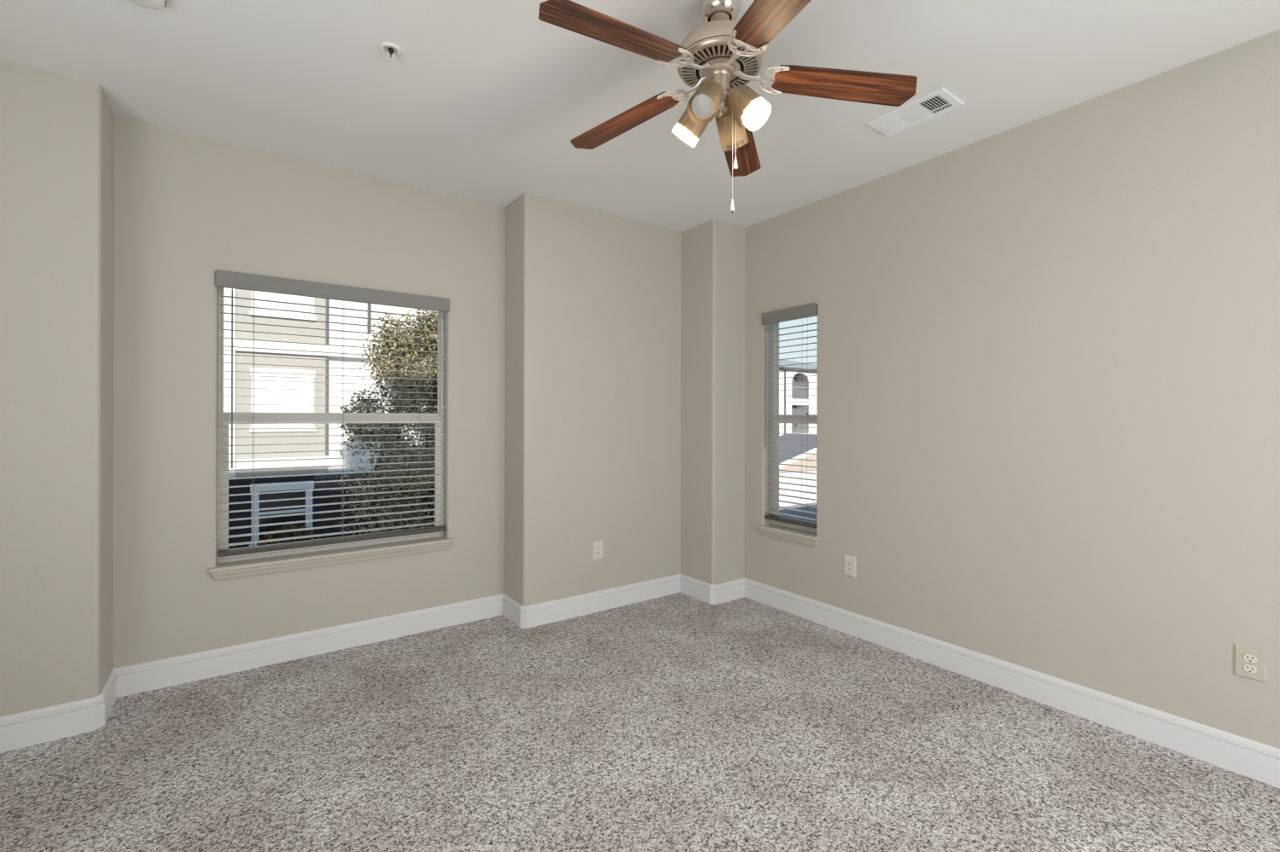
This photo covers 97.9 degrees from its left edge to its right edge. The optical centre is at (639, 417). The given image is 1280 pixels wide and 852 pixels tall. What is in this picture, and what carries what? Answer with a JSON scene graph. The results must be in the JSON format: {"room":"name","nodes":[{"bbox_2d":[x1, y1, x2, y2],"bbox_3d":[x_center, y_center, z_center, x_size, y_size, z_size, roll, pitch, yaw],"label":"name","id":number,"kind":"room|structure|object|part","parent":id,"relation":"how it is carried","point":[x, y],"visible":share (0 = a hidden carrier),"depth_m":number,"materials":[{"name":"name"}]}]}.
{"room":"empty bedroom","nodes":[
{"label":"empty bedroom","id":0,"kind":"room"},
{"bbox_2d":[0,58,114,717],"bbox_3d":[-3.011,-0.049,2.146,1.421,2.743,0.467,0,0,-36],"label":"wall","id":1,"kind":"structure","parent":0,"point":[57,130],"depth_m":2.29,"materials":[{"name":"beige paint"}]},
{"bbox_2d":[112,116,505,669],"bbox_3d":[-1.742,-0.045,3.256,1.936,2.743,0.150,0,0,-36],"label":"wall","id":2,"kind":"structure","parent":0,"point":[188,207],"depth_m":2.92,"materials":[{"name":"beige paint"}]},
{"bbox_2d":[209,286,453,581],"bbox_3d":[-1.726,0.053,3.241,1.226,1.574,0.183,0,0,-36],"label":"window","id":3,"kind":"structure","parent":2,"relation":"in","point":[263,563],"depth_m":3.15,"materials":[{"name":"white plastic"}]},
{"bbox_3d":[-1.768,-0.350,3.300,1.134,0.717,0.022,0,0,-36],"label":"sash","id":4,"kind":"part","parent":3,"relation":"part of","materials":[{"name":"white plastic"}]},
{"bbox_3d":[-1.755,0.374,3.280,1.134,0.755,0.023,0,0,-36],"label":"sash","id":5,"kind":"part","parent":3,"relation":"part of","materials":[{"name":"white plastic"}]},
{"bbox_3d":[-1.711,0.805,3.217,1.226,0.070,0.124,0,0,-36],"label":"sill","id":6,"kind":"part","parent":3,"relation":"part of","materials":[{"name":"beige paint"}]},
{"bbox_2d":[215,269,449,557],"bbox_3d":[-1.705,-0.013,3.210,1.175,1.470,0.083,0,0,-36],"label":"window blind","id":7,"kind":"object","parent":3,"relation":"attached to","point":[224,279],"visible":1,"depth_m":3.13,"materials":[{"name":"grey plastic"}]},
{"bbox_3d":[-2.059,0.007,2.972,0.005,1.404,0.055,0,0,-36],"label":"ladder cord","id":8,"kind":"part","parent":7,"relation":"part of","materials":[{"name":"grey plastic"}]},
{"bbox_3d":[-1.714,0.710,3.222,1.152,0.024,0.054,0,0,-36],"label":"rail","id":9,"kind":"part","parent":7,"relation":"part of","materials":[{"name":"grey plastic"}]},
{"bbox_3d":[-1.715,0.008,3.220,0.005,1.404,0.055,0,0,-36],"label":"ladder cord","id":10,"kind":"part","parent":7,"relation":"part of","materials":[{"name":"white fabric"}]},
{"bbox_3d":[-1.371,0.009,3.467,0.005,1.404,0.055,0,0,-36],"label":"ladder cord","id":11,"kind":"part","parent":7,"relation":"part of","materials":[{"name":"white fabric"}]},
{"bbox_2d":[0,574,744,753],"bbox_3d":[-1.415,1.259,3.115,4.821,0.136,0.587,0,0,-31],"label":"baseboard","id":12,"kind":"structure","parent":2,"relation":"attached to","point":[38,726],"depth_m":3.08,"materials":[{"name":"white paint"}]},
{"bbox_2d":[504,192,681,606],"bbox_3d":[-0.344,-0.042,4.067,1.282,2.743,0.467,0,0,-36],"label":"wall","id":13,"kind":"structure","parent":0,"point":[592,417],"depth_m":3.78,"materials":[{"name":"beige paint"}]},
{"bbox_2d":[593,541,603,559],"bbox_3d":[-0.286,0.913,3.817,0.080,0.122,0.009,0,0,-36],"label":"wall outlet","id":14,"kind":"object","parent":13,"relation":"attached to","point":[597,546],"visible":1,"depth_m":3.81,"materials":[{"name":"white plastic"}]},
{"bbox_2d":[0,593,1279,851],"bbox_3d":[-0.009,1.391,1.127,5.108,0.120,5.635,0,0,-36],"label":"floor","id":15,"kind":"structure","parent":0,"point":[678,722],"depth_m":2.15,"materials":[{"name":"carpet"}]},
{"bbox_2d":[0,0,1279,232],"bbox_3d":[-0.001,-1.492,1.127,5.108,0.160,5.635,0,0,-36],"label":"ceiling","id":16,"kind":"structure","parent":0,"point":[482,101],"depth_m":2.31,"materials":[{"name":"white paint"}]},
{"bbox_2d":[128,0,167,9],"bbox_3d":[-1.645,-1.396,1.836,0.136,0.042,0.136,0,0,-36],"label":"smoke detector","id":17,"kind":"object","parent":16,"relation":"attached to","point":[153,4],"visible":1,"depth_m":1.86,"materials":[{"name":"white plastic"}]},
{"bbox_2d":[379,41,401,62],"bbox_3d":[-0.956,-1.393,2.139,0.076,0.044,0.076,0,0,-36],"label":"sprinkler","id":18,"kind":"object","parent":16,"relation":"attached to","point":[391,49],"visible":1,"depth_m":2.13,"materials":[{"name":"white plastic"}]},
{"bbox_3d":[-0.956,-1.396,2.139,0.020,0.035,0.020,0,0,-36],"label":"bulb seat","id":19,"kind":"part","parent":18,"relation":"part of","materials":[{"name":"grey metal"}]},
{"bbox_2d":[538,0,917,213],"bbox_3d":[0.326,-1.050,1.897,1.218,0.722,1.266,0,0,1],"label":"ceiling fan","id":20,"kind":"object","parent":16,"relation":"hanging from","point":[722,55],"visible":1,"depth_m":1.84,"materials":[{"name":"brown wood"}]},
{"bbox_3d":[-0.077,-1.139,1.651,0.482,0.006,0.134,-6,12,-35],"label":"blade","id":21,"kind":"part","parent":20,"relation":"part of","materials":[{"name":"brown wood"}]},
{"bbox_3d":[-0.070,-1.132,2.151,0.482,0.006,0.134,-7,4,36],"label":"blade","id":22,"kind":"part","parent":20,"relation":"part of","materials":[{"name":"brown wood"}]},
{"bbox_3d":[0.165,-1.000,1.964,0.080,0.058,0.068,0,0,-36],"label":"bulb","id":23,"kind":"part","parent":20,"relation":"part of","materials":[{"name":"white glass"}]},
{"bbox_3d":[0.173,-1.022,1.953,0.080,0.094,0.090,0,0,-36],"label":"bulb","id":24,"kind":"part","parent":20,"relation":"part of","materials":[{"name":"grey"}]},
{"bbox_3d":[0.182,-1.025,1.954,0.143,0.147,0.096,0,0,30],"label":"lamp shade","id":25,"kind":"part","parent":20,"relation":"part of","materials":[{"name":"beige glass"}]},
{"bbox_3d":[0.204,-1.000,1.792,0.068,0.058,0.080,0,0,-36],"label":"bulb","id":26,"kind":"part","parent":20,"relation":"part of","materials":[{"name":"grey glass"}]},
{"bbox_3d":[0.216,-1.024,1.807,0.096,0.147,0.143,0,0,34],"label":"lamp shade","id":27,"kind":"part","parent":20,"relation":"part of","materials":[{"name":"beige glass"}]},
{"bbox_3d":[0.328,-1.024,1.985,0.096,0.147,0.143,0,0,30],"label":"lamp shade","id":28,"kind":"part","parent":20,"relation":"part of","materials":[{"name":"beige glass"}]},
{"bbox_3d":[0.313,-0.903,1.885,0.002,0.332,0.002,0,0,-36],"label":"pull chain","id":29,"kind":"part","parent":20,"relation":"part of","materials":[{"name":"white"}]},
{"bbox_3d":[0.326,-1.021,1.995,0.090,0.094,0.080,0,0,-36],"label":"bulb","id":30,"kind":"part","parent":20,"relation":"part of","materials":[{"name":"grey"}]},
{"bbox_3d":[0.337,-1.000,2.002,0.068,0.058,0.080,0,0,-36],"label":"bulb","id":31,"kind":"part","parent":20,"relation":"part of","materials":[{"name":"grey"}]},
{"bbox_3d":[0.407,-1.124,2.299,0.134,0.006,0.482,-9,-9,17],"label":"blade","id":32,"kind":"part","parent":20,"relation":"part of","materials":[{"name":"brown wood"}]},
{"bbox_3d":[0.368,-1.021,1.842,0.080,0.094,0.090,0,0,-36],"label":"bulb","id":33,"kind":"part","parent":20,"relation":"part of","materials":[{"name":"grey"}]},
{"bbox_3d":[0.360,-1.024,1.843,0.143,0.147,0.096,0,0,34],"label":"lamp shade","id":34,"kind":"part","parent":20,"relation":"part of","materials":[{"name":"beige glass"}]},
{"bbox_3d":[0.376,-1.000,1.831,0.080,0.058,0.068,0,0,-36],"label":"bulb","id":35,"kind":"part","parent":20,"relation":"part of","materials":[{"name":"white glass"}]},
{"bbox_3d":[0.397,-1.134,1.491,0.134,0.006,0.482,11,2,-18],"label":"blade","id":36,"kind":"part","parent":20,"relation":"part of","materials":[{"name":"brown wood"}]},
{"bbox_3d":[0.696,-1.125,1.891,0.482,0.006,0.134,6,-10,1],"label":"blade","id":37,"kind":"part","parent":20,"relation":"part of","materials":[{"name":"brown wood"}]},
{"bbox_2d":[866,87,964,136],"bbox_3d":[1.269,-1.403,2.582,0.201,0.012,0.357,0,0,-36],"label":"ceiling vent","id":38,"kind":"object","parent":16,"relation":"in","point":[936,103],"visible":1,"depth_m":2.56,"materials":[{"name":"white metal"}]},
{"bbox_2d":[680,219,745,585],"bbox_3d":[0.411,-0.040,4.390,0.319,2.743,0.826,0,0,-36],"label":"column","id":39,"kind":"structure","parent":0,"point":[713,279],"depth_m":4.07,"materials":[{"name":"beige paint"}]},
{"bbox_2d":[744,29,1279,749],"bbox_3d":[2.006,-0.035,2.575,0.150,2.743,5.635,0,0,-36],"label":"wall","id":40,"kind":"structure","parent":0,"point":[1048,347],"depth_m":2.55,"materials":[{"name":"beige paint"}]},
{"bbox_2d":[756,314,819,546],"bbox_3d":[1.061,0.061,3.851,0.183,1.574,0.505,0,0,-36],"label":"window","id":41,"kind":"structure","parent":40,"relation":"in","point":[794,533],"depth_m":3.98,"materials":[{"name":"white plastic"}]},
{"bbox_3d":[1.035,0.813,3.833,0.124,0.070,0.505,0,0,-36],"label":"sill","id":42,"kind":"part","parent":41,"relation":"part of","materials":[{"name":"beige paint"}]},
{"bbox_2d":[761,302,817,529],"bbox_3d":[1.031,-0.005,3.828,0.083,1.470,0.454,0,0,-36],"label":"window blind","id":43,"kind":"object","parent":41,"relation":"attached to","point":[811,310],"visible":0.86,"depth_m":3.84,"materials":[{"name":"grey plastic"}]},
{"bbox_3d":[0.936,0.015,3.985,0.055,1.404,0.004,0,0,-36],"label":"ladder cord","id":44,"kind":"part","parent":43,"relation":"part of","materials":[{"name":"white fabric"}]},
{"bbox_3d":[1.040,0.718,3.837,0.054,0.024,0.431,0,0,-36],"label":"rail","id":45,"kind":"part","parent":43,"relation":"part of","materials":[{"name":"grey plastic"}]},
{"bbox_3d":[1.105,0.016,3.749,0.055,1.404,0.004,0,0,-36],"label":"ladder cord","id":46,"kind":"part","parent":43,"relation":"part of","materials":[{"name":"white fabric"}]},
{"bbox_3d":[1.111,0.026,3.887,0.060,1.505,0.445,0,0,-36],"label":"frame","id":47,"kind":"part","parent":41,"relation":"part of","materials":[{"name":"white plastic"}]},
{"bbox_3d":[1.099,0.381,3.879,0.023,0.755,0.413,0,0,-36],"label":"sash","id":48,"kind":"part","parent":41,"relation":"part of","materials":[{"name":"white plastic"}]},
{"bbox_3d":[1.121,-0.343,3.893,0.022,0.717,0.413,0,0,-36],"label":"sash","id":49,"kind":"part","parent":41,"relation":"part of","materials":[{"name":"white plastic"}]},
{"bbox_2d":[843,555,855,577],"bbox_3d":[1.291,0.918,3.428,0.009,0.122,0.080,0,0,-36],"label":"wall outlet","id":50,"kind":"object","parent":40,"relation":"attached to","point":[850,562],"visible":1,"depth_m":3.42,"materials":[{"name":"white plastic"}]},
{"bbox_2d":[744,578,1279,788],"bbox_3d":[2.133,1.268,2.253,0.016,0.136,4.659,0,0,-36],"label":"baseboard","id":51,"kind":"structure","parent":40,"relation":"attached to","point":[1245,757],"depth_m":2.56,"materials":[{"name":"white paint"}]},
{"bbox_2d":[1234,645,1267,682],"bbox_3d":[2.268,0.917,2.071,0.009,0.113,0.081,0,0,-36],"label":"wall outlet","id":52,"kind":"object","parent":40,"relation":"attached to","point":[1249,663],"visible":1,"depth_m":2.07,"materials":[{"name":"beige plastic"}]},
{"bbox_2d":[1243,664,1256,674],"bbox_3d":[2.266,0.936,2.070,0.003,0.028,0.034,0,0,-36],"label":"receptacle","id":53,"kind":"object","parent":52,"relation":"attached to","point":[1248,669],"depth_m":2.07,"materials":[{"name":"white plastic"}]},
{"bbox_2d":[1243,654,1256,663],"bbox_3d":[2.266,0.897,2.070,0.003,0.028,0.034,0,0,-36],"label":"receptacle","id":54,"kind":"object","parent":52,"relation":"attached to","point":[1247,658],"depth_m":2.07,"materials":[{"name":"white plastic"}]},
{"label":"outside","id":55,"kind":"structure","parent":0,"visible":0},
{"bbox_2d":[779,502,816,510],"bbox_3d":[11.344,4.561,69.793,220.000,0.200,220.000,0,0,-36],"label":"ground","id":56,"kind":"structure","parent":55,"point":[811,503],"depth_m":27.80,"materials":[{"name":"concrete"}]},
{"bbox_2d":[256,524,320,546],"bbox_3d":[-9.354,3.660,14.836,1.707,1.696,1.311,0,0,-36],"label":"shrub","id":57,"kind":"object","parent":56,"relation":"on","point":[299,533],"visible":0.09,"depth_m":14.68,"materials":[{"name":"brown plant"}]},
{"bbox_2d":[223,287,437,549],"bbox_3d":[-11.318,-1.849,19.573,14.500,12.500,9.200,0,0,-36],"label":"house","id":58,"kind":"structure","parent":56,"relation":"on","point":[305,397],"depth_m":15.79,"materials":[{"name":"paint"}]},
{"bbox_3d":[-10.036,2.769,15.655,1.100,1.430,0.028,0,0,-36],"label":"pane","id":59,"kind":"part","parent":58,"relation":"part of","materials":[{"name":"black"}]},
{"bbox_3d":[-10.018,-3.606,15.680,1.140,1.440,0.028,0,0,-36],"label":"pane","id":60,"kind":"part","parent":58,"relation":"part of","materials":[{"name":"white glass"}]},
{"bbox_3d":[-10.027,-0.416,15.680,1.140,1.420,0.028,0,0,-36],"label":"pane","id":61,"kind":"part","parent":58,"relation":"part of","materials":[{"name":"white glass"}]},
{"bbox_2d":[331,308,437,536],"bbox_3d":[-3.285,1.254,9.159,2.967,6.337,2.612,0,0,-4],"label":"tree","id":62,"kind":"object","parent":56,"relation":"on","point":[403,392],"visible":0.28,"depth_m":8.48,"materials":[{"name":"green plant"}]},
{"bbox_2d":[779,470,816,506],"bbox_3d":[9.525,3.631,29.541,10.000,1.650,0.200,0,0,-36],"label":"wall","id":63,"kind":"structure","parent":56,"relation":"on","point":[787,474],"depth_m":28.28,"materials":[{"name":"white paint"}]},
{"bbox_2d":[779,505,816,523],"bbox_3d":[19.904,4.474,27.959,55.000,0.020,13.100,0,0,-36],"label":"driveway","id":64,"kind":"structure","parent":56,"relation":"on","point":[809,509],"depth_m":25.70,"materials":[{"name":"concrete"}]},
{"bbox_2d":[779,360,816,436],"bbox_3d":[15.576,-0.952,61.369,25.000,10.850,11.600,0,0,-36],"label":"building","id":65,"kind":"structure","parent":56,"relation":"on","point":[785,407],"depth_m":55.80,"materials":[{"name":"white paint"}]},
{"bbox_3d":[15.834,-2.407,55.304,2.584,1.160,0.060,0,0,-36],"label":"railing","id":66,"kind":"part","parent":65,"relation":"part of","materials":[{"name":"grey"}]},
{"bbox_2d":[779,434,816,473],"bbox_3d":[7.830,2.777,32.754,7.400,3.350,4.400,0,0,-36],"label":"carport","id":67,"kind":"object","parent":56,"relation":"on","point":[794,437],"visible":0.2,"depth_m":31.88,"materials":[{"name":"beige"}]}
]}

